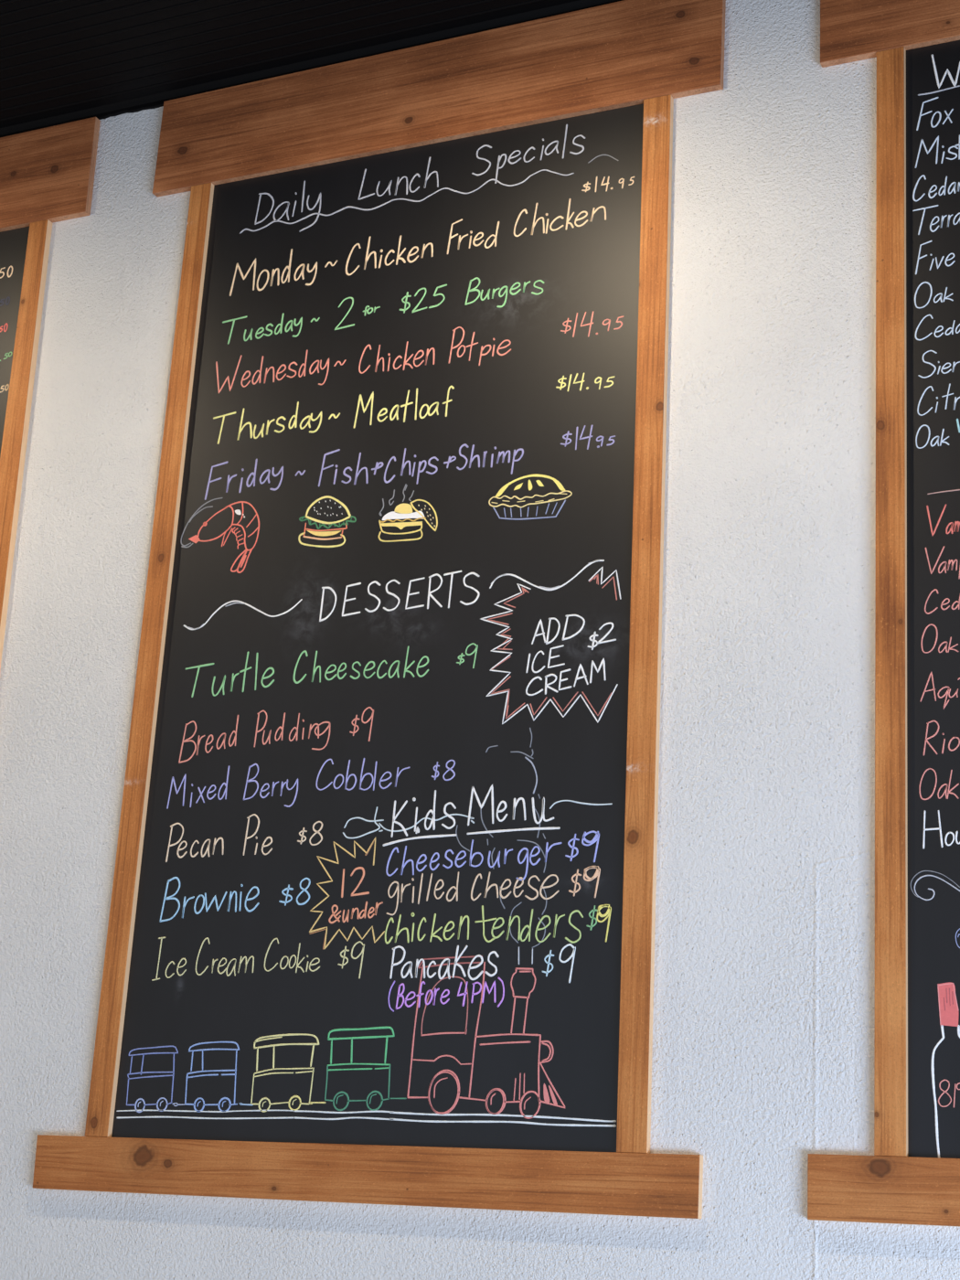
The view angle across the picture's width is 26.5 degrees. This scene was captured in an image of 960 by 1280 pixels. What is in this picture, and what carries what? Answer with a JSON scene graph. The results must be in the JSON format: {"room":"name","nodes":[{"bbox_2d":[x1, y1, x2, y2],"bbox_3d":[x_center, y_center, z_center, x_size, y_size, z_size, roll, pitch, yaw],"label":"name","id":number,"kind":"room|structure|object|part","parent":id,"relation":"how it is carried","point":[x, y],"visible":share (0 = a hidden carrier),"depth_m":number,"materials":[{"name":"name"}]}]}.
{"room":"restaurant","nodes":[
{"label":"restaurant","id":0,"kind":"room"},
{"bbox_2d":[0,0,578,127],"bbox_3d":[-1.254,-2.169,3.284,9.000,0.042,4.510,-5,-19,24],"label":"ceiling","id":1,"kind":"structure","parent":0,"point":[58,57],"depth_m":5.19,"materials":[{"name":"black paint"}]},
{"bbox_2d":[0,0,959,1279],"bbox_3d":[-0.412,0.670,4.616,9.000,4.615,0.120,-5,-19,24],"label":"wall","id":2,"kind":"structure","parent":0,"point":[766,772],"depth_m":4.44,"materials":[{"name":"white paint"}]},
{"bbox_2d":[0,117,100,670],"bbox_3d":[-1.822,-0.018,5.445,1.572,2.803,0.023,-5,-19,24],"label":"chalkboard","id":3,"kind":"object","parent":2,"relation":"attached to","point":[47,175],"visible":1,"depth_m":5.48,"materials":[{"name":"brown wood"}]},
{"bbox_3d":[-1.815,0.064,5.425,1.227,2.391,0.005,-5,-19,24],"label":"chalk panel","id":4,"kind":"part","parent":3,"relation":"part of","materials":[{"name":"black paint"}]},
{"bbox_2d":[0,0,623,137],"bbox_3d":[-0.319,-1.492,5.210,8.800,0.038,0.020,-5,-19,24],"label":"trim","id":5,"kind":"structure","parent":2,"relation":"attached to","point":[154,101],"depth_m":5.29,"materials":[{"name":"black paint"}]},
{"bbox_2d":[32,0,725,1218],"bbox_3d":[-0.216,-0.152,4.712,1.590,2.806,0.023,-5,-19,24],"label":"chalkboard","id":6,"kind":"object","parent":2,"relation":"attached to","point":[381,926],"visible":1,"depth_m":4.65,"materials":[{"name":"brown wood"}]},
{"bbox_3d":[-0.209,-0.074,4.694,1.222,2.409,0.005,-5,-19,24],"label":"chalk panel","id":7,"kind":"part","parent":6,"relation":"part of","materials":[{"name":"black paint"}]},
{"bbox_2d":[811,848,874,1279],"bbox_3d":[0.694,1.016,3.894,0.127,1.252,0.002,-5,-19,24],"label":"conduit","id":8,"kind":"object","parent":2,"relation":"attached to","point":[816,868],"depth_m":4.00,"materials":[{"name":"white paint"}]},
{"bbox_2d":[807,0,959,1226],"bbox_3d":[1.424,-0.291,3.964,1.591,2.800,0.023,-5,-19,24],"label":"chalkboard","id":9,"kind":"object","parent":2,"relation":"attached to","point":[912,1174],"visible":1,"depth_m":4.14,"materials":[{"name":"brown wood"}]},
{"bbox_3d":[1.429,-0.214,3.947,1.221,2.398,0.005,-5,-19,24],"label":"chalk panel","id":10,"kind":"part","parent":9,"relation":"part of","materials":[{"name":"black paint"}]}
]}

